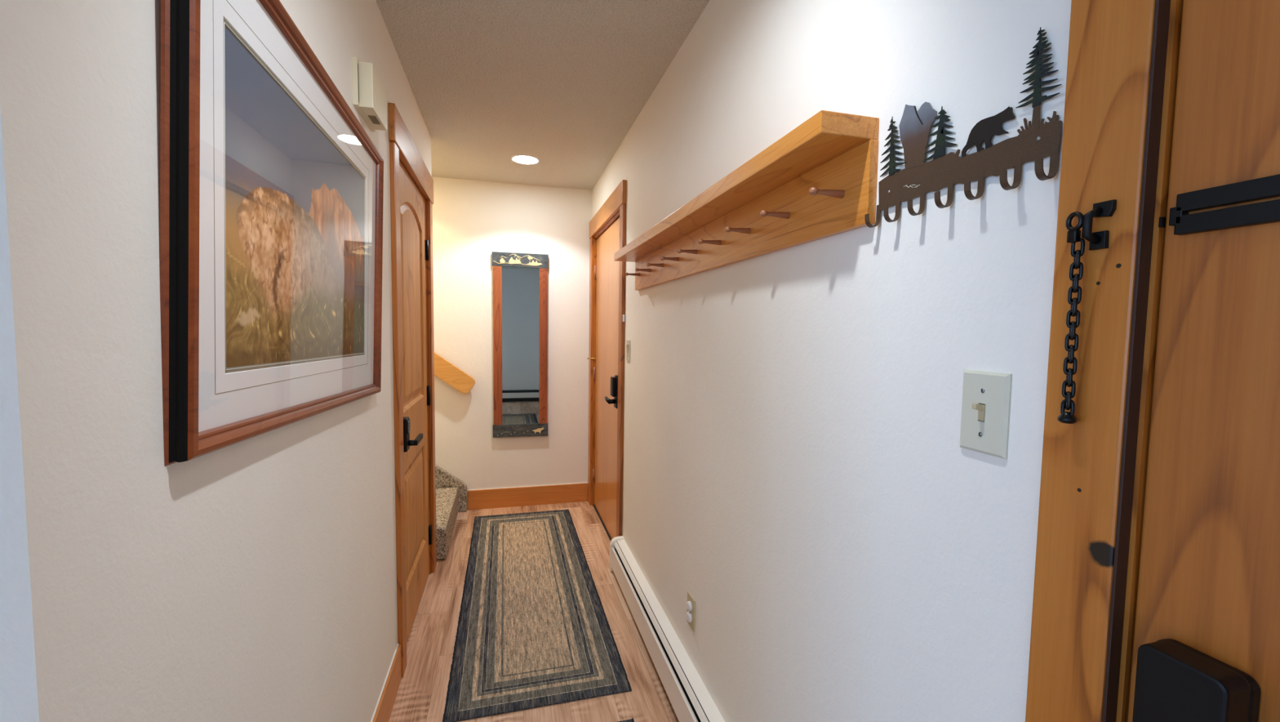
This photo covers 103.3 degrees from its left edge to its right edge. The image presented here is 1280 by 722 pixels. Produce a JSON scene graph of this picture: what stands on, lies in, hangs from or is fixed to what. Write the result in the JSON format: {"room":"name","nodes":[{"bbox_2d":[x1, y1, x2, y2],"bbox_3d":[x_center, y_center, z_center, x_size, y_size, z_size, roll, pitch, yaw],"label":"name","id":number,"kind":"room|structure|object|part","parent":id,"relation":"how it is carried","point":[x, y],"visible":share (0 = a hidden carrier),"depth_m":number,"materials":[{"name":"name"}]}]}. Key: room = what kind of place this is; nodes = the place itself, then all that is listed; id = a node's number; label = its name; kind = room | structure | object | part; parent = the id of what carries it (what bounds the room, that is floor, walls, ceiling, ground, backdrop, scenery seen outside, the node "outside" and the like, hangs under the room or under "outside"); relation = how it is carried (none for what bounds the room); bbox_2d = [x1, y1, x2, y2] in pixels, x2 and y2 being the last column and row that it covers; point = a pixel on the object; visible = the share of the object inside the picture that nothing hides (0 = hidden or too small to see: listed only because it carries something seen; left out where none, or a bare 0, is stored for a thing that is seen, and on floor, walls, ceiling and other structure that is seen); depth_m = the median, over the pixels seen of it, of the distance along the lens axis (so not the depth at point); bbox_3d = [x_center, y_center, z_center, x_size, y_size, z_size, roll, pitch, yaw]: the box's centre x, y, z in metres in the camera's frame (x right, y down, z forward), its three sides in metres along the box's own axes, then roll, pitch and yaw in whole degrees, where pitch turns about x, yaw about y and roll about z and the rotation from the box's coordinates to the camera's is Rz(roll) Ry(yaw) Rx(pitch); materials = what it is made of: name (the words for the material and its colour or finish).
{"room":"entrance hallway","nodes":[
{"label":"entrance hallway","id":0,"kind":"room"},
{"bbox_2d":[0,0,431,721],"bbox_3d":[-2.207,-1.038,1.279,2.785,4.600,2.590,0,4,-15],"label":"wall","id":1,"kind":"structure","parent":0,"point":[254,579],"depth_m":0.58,"materials":[{"name":"beige paint"}]},
{"bbox_2d":[160,0,383,466],"bbox_3d":[-0.703,-0.257,1.118,0.047,0.789,1.044,0,4,-15],"label":"framed picture","id":2,"kind":"object","parent":1,"relation":"attached to","point":[272,185],"visible":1,"depth_m":0.84,"materials":[{"name":"brown wood"}]},
{"bbox_2d":[224,26,364,368],"bbox_3d":[-0.706,-0.256,1.106,0.001,0.520,0.765,1,1,-15],"label":"print","id":3,"kind":"object","parent":2,"relation":"attached to","point":[295,204],"depth_m":0.94},
{"bbox_2d":[351,56,386,131],"bbox_3d":[-0.803,-0.787,1.513,0.048,0.129,0.202,0,4,-15],"label":"door chime","id":4,"kind":"object","parent":1,"relation":"attached to","point":[369,91],"visible":1,"depth_m":1.44,"materials":[{"name":"beige plastic"}]},
{"bbox_2d":[368,115,380,124],"bbox_3d":[-0.799,-0.725,1.523,0.020,0.003,0.062,0,4,-15],"label":"grille","id":5,"kind":"object","parent":4,"relation":"attached to","point":[372,119],"depth_m":1.52,"materials":[{"name":"brown"}]},
{"bbox_2d":[370,643,401,721],"bbox_3d":[-0.747,1.217,1.253,0.013,0.142,1.493,0,4,-15],"label":"baseboard","id":6,"kind":"structure","parent":1,"relation":"attached to","point":[382,713],"depth_m":1.79,"materials":[{"name":"brown wood"}]},
{"bbox_2d":[387,102,436,677],"bbox_3d":[-1.083,0.122,2.371,0.176,2.180,0.998,0,4,-15],"label":"door","id":7,"kind":"structure","parent":1,"relation":"in","point":[411,183],"depth_m":2.30,"materials":[{"name":"brown wood"}]},
{"bbox_3d":[-0.931,0.216,1.955,0.018,2.048,0.078,0,4,-15],"label":"casing","id":8,"kind":"part","parent":7,"relation":"part of","materials":[{"name":"brown wood"}]},
{"bbox_3d":[-1.027,-0.900,2.318,0.023,0.132,0.998,0,4,-15],"label":"head casing","id":9,"kind":"part","parent":7,"relation":"part of","materials":[{"name":"brown wood"}]},
{"bbox_3d":[-1.068,-0.257,2.351,0.030,0.918,0.542,0,4,-15],"label":"panel","id":10,"kind":"part","parent":7,"relation":"part of","materials":[{"name":"brown wood"}]},
{"bbox_3d":[-1.081,0.714,2.412,0.030,0.522,0.542,0,4,-15],"label":"panel","id":11,"kind":"part","parent":7,"relation":"part of","materials":[{"name":"brown wood"}]},
{"bbox_3d":[-0.957,0.334,2.154,0.042,0.024,0.149,0,4,-15],"label":"lever","id":12,"kind":"part","parent":7,"relation":"part of","materials":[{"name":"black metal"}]},
{"bbox_3d":[-1.156,0.159,2.811,0.018,2.048,0.088,0,4,-15],"label":"casing","id":13,"kind":"part","parent":7,"relation":"part of","materials":[{"name":"brown wood"}]},
{"bbox_2d":[431,176,591,509],"bbox_3d":[-2.242,-1.177,3.486,4.077,4.600,0.120,0,4,-15],"label":"wall","id":14,"kind":"structure","parent":0,"point":[473,220],"depth_m":3.80,"materials":[{"name":"beige paint"}]},
{"bbox_2d":[434,351,475,393],"bbox_3d":[-2.102,-0.449,3.470,1.845,1.376,0.075,0,4,-15],"label":"handrail","id":15,"kind":"object","parent":14,"relation":"attached to","point":[444,369],"visible":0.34,"depth_m":3.66,"materials":[{"name":"brown wood"}]},
{"bbox_2d":[492,251,548,437],"bbox_3d":[-0.902,-0.113,3.826,0.410,1.386,0.030,0,4,-15],"label":"wall mirror","id":16,"kind":"object","parent":14,"relation":"attached to","point":[520,280],"visible":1,"depth_m":3.82,"materials":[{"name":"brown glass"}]},
{"bbox_2d":[502,266,539,424],"bbox_3d":[-0.900,-0.111,3.825,0.283,1.196,0.004,0,4,-15],"label":"mirror glass","id":17,"kind":"object","parent":16,"relation":"on","point":[520,284],"depth_m":3.82,"materials":[{"name":"grey mirror"}]},
{"bbox_2d":[467,482,587,510],"bbox_3d":[-0.857,1.045,3.925,0.907,0.149,0.018,0,4,-15],"label":"baseboard","id":18,"kind":"structure","parent":14,"relation":"attached to","point":[489,498],"depth_m":3.91,"materials":[{"name":"brown wood"}]},
{"bbox_2d":[388,501,679,721],"bbox_3d":[-1.570,1.366,0.791,4.157,0.120,5.988,0,4,-15],"label":"floor","id":19,"kind":"structure","parent":0,"point":[421,695],"depth_m":2.20,"materials":[{"name":"brown wood"}]},
{"bbox_2d":[435,464,466,559],"bbox_3d":[-1.941,0.512,3.176,1.562,1.277,0.860,0,4,-15],"label":"staircase","id":20,"kind":"structure","parent":19,"relation":"on","point":[451,491],"depth_m":3.46,"materials":[{"name":"beige carpet"}]},
{"bbox_2d":[442,509,631,721],"bbox_3d":[-0.612,1.190,2.795,0.680,0.010,1.983,0,4,-15],"label":"runner rug","id":21,"kind":"object","parent":19,"relation":"on","point":[534,630],"visible":1,"depth_m":2.32,"materials":[{"name":"beige fabric"}]},
{"bbox_2d":[617,717,634,721],"bbox_3d":[-0.096,1.325,0.741,0.680,0.010,1.983,0,4,-15],"label":"runner rug","id":22,"kind":"object","parent":19,"relation":"on","point":[632,718],"visible":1,"depth_m":1.77,"materials":[{"name":"fabric"}]},
{"bbox_2d":[375,0,709,190],"bbox_3d":[-1.496,-1.189,0.641,4.077,0.120,5.988,0,4,-15],"label":"ceiling","id":23,"kind":"structure","parent":0,"point":[562,84],"depth_m":2.13,"materials":[{"name":"white paint"}]},
{"bbox_2d":[510,154,539,164],"bbox_3d":[-0.729,-1.280,3.220,0.183,0.007,0.183,0,4,-15],"label":"recessed light","id":24,"kind":"object","parent":23,"relation":"in","point":[522,159],"visible":1,"depth_m":3.21,"materials":[{"name":"white"}]},
{"bbox_2d":[591,0,1071,721],"bbox_3d":[0.400,0.084,1.223,0.120,2.440,5.748,0,4,-15],"label":"wall","id":25,"kind":"structure","parent":0,"point":[795,464],"depth_m":0.99,"materials":[{"name":"beige paint"}]},
{"bbox_2d":[587,179,626,540],"bbox_3d":[-0.212,0.062,3.414,0.172,2.192,1.177,0,4,-15],"label":"door","id":26,"kind":"structure","parent":25,"relation":"in","point":[607,228],"depth_m":3.40,"materials":[{"name":"brown wood"}]},
{"bbox_3d":[-0.381,0.091,3.928,0.019,2.066,0.092,0,4,-15],"label":"casing","id":27,"kind":"part","parent":26,"relation":"part of","materials":[{"name":"brown wood"}]},
{"bbox_3d":[-0.234,-0.969,3.345,0.024,0.126,1.168,0,4,-15],"label":"head casing","id":28,"kind":"part","parent":26,"relation":"part of","materials":[{"name":"brown wood"}]},
{"bbox_3d":[-0.184,0.237,3.068,0.050,0.029,0.135,0,4,-15],"label":"lever","id":29,"kind":"part","parent":26,"relation":"part of","materials":[{"name":"black plastic"}]},
{"bbox_3d":[-0.110,0.159,2.894,0.019,2.066,0.082,0,4,-15],"label":"casing","id":30,"kind":"part","parent":26,"relation":"part of","materials":[{"name":"brown wood"}]},
{"bbox_2d":[626,339,630,360],"bbox_3d":[-0.067,-0.057,2.740,0.013,0.113,0.070,0,4,-15],"label":"light switch","id":31,"kind":"object","parent":25,"relation":"attached to","point":[628,341],"visible":1,"depth_m":2.72,"materials":[{"name":"beige plastic"}]},
{"bbox_2d":[609,535,724,721],"bbox_3d":[0.154,1.166,1.786,0.076,0.187,2.294,0,4,-15],"label":"baseboard heater","id":32,"kind":"object","parent":25,"relation":"attached to","point":[691,700],"visible":1,"depth_m":1.98,"materials":[{"name":"white metal"}]},
{"bbox_2d":[686,591,695,631],"bbox_3d":[0.178,0.895,1.810,0.016,0.113,0.070,0,4,-15],"label":"wall outlet","id":33,"kind":"object","parent":25,"relation":"attached to","point":[691,603],"visible":1,"depth_m":1.79,"materials":[{"name":"beige plastic"}]},
{"bbox_2d":[614,110,879,290],"bbox_3d":[0.146,-0.392,1.720,0.117,0.184,1.733,0,4,-15],"label":"shelf","id":34,"kind":"object","parent":25,"relation":"attached to","point":[818,180],"visible":1,"depth_m":1.14,"materials":[{"name":"brown wood"}]},
{"bbox_2d":[864,26,1062,227],"bbox_3d":[0.449,-0.320,0.740,0.029,0.191,0.306,0,4,-15],"label":"wall hook rack","id":35,"kind":"object","parent":25,"relation":"attached to","point":[1039,140],"visible":1,"depth_m":0.72,"materials":[{"name":"brown metal"}]},
{"bbox_3d":[0.460,-0.282,0.744,0.006,0.062,0.304,0,4,-15],"label":"plate","id":36,"kind":"part","parent":35,"relation":"part of","materials":[{"name":"brown metal"}]},
{"bbox_2d":[960,368,1012,458],"bbox_3d":[0.466,0.071,0.695,0.020,0.113,0.070,0,4,-15],"label":"light switch","id":37,"kind":"object","parent":25,"relation":"attached to","point":[986,395],"visible":1,"depth_m":0.69,"materials":[{"name":"beige plastic"}]},
{"bbox_2d":[1025,0,1279,721],"bbox_3d":[0.644,0.280,0.124,0.196,2.192,1.065,0,4,-15],"label":"door","id":38,"kind":"structure","parent":25,"relation":"in","point":[1157,586],"depth_m":0.51,"materials":[{"name":"brown wood"}]},
{"bbox_2d":[1057,199,1116,423],"bbox_3d":[0.484,-0.050,0.554,0.020,0.241,0.038,0,4,-15],"label":"chain","id":39,"kind":"object","parent":38,"relation":"hanging from","point":[1098,240],"visible":1,"depth_m":0.56,"materials":[{"name":"black metal"}]},
{"bbox_3d":[0.479,0.056,0.567,0.017,0.028,0.017,0,4,-15],"label":"chain knob","id":40,"kind":"part","parent":39,"relation":"part of","materials":[{"name":"black metal"}]},
{"bbox_3d":[0.497,0.312,0.583,0.018,2.066,0.080,0,4,-15],"label":"casing","id":41,"kind":"part","parent":38,"relation":"part of","materials":[{"name":"brown wood"}]}
]}

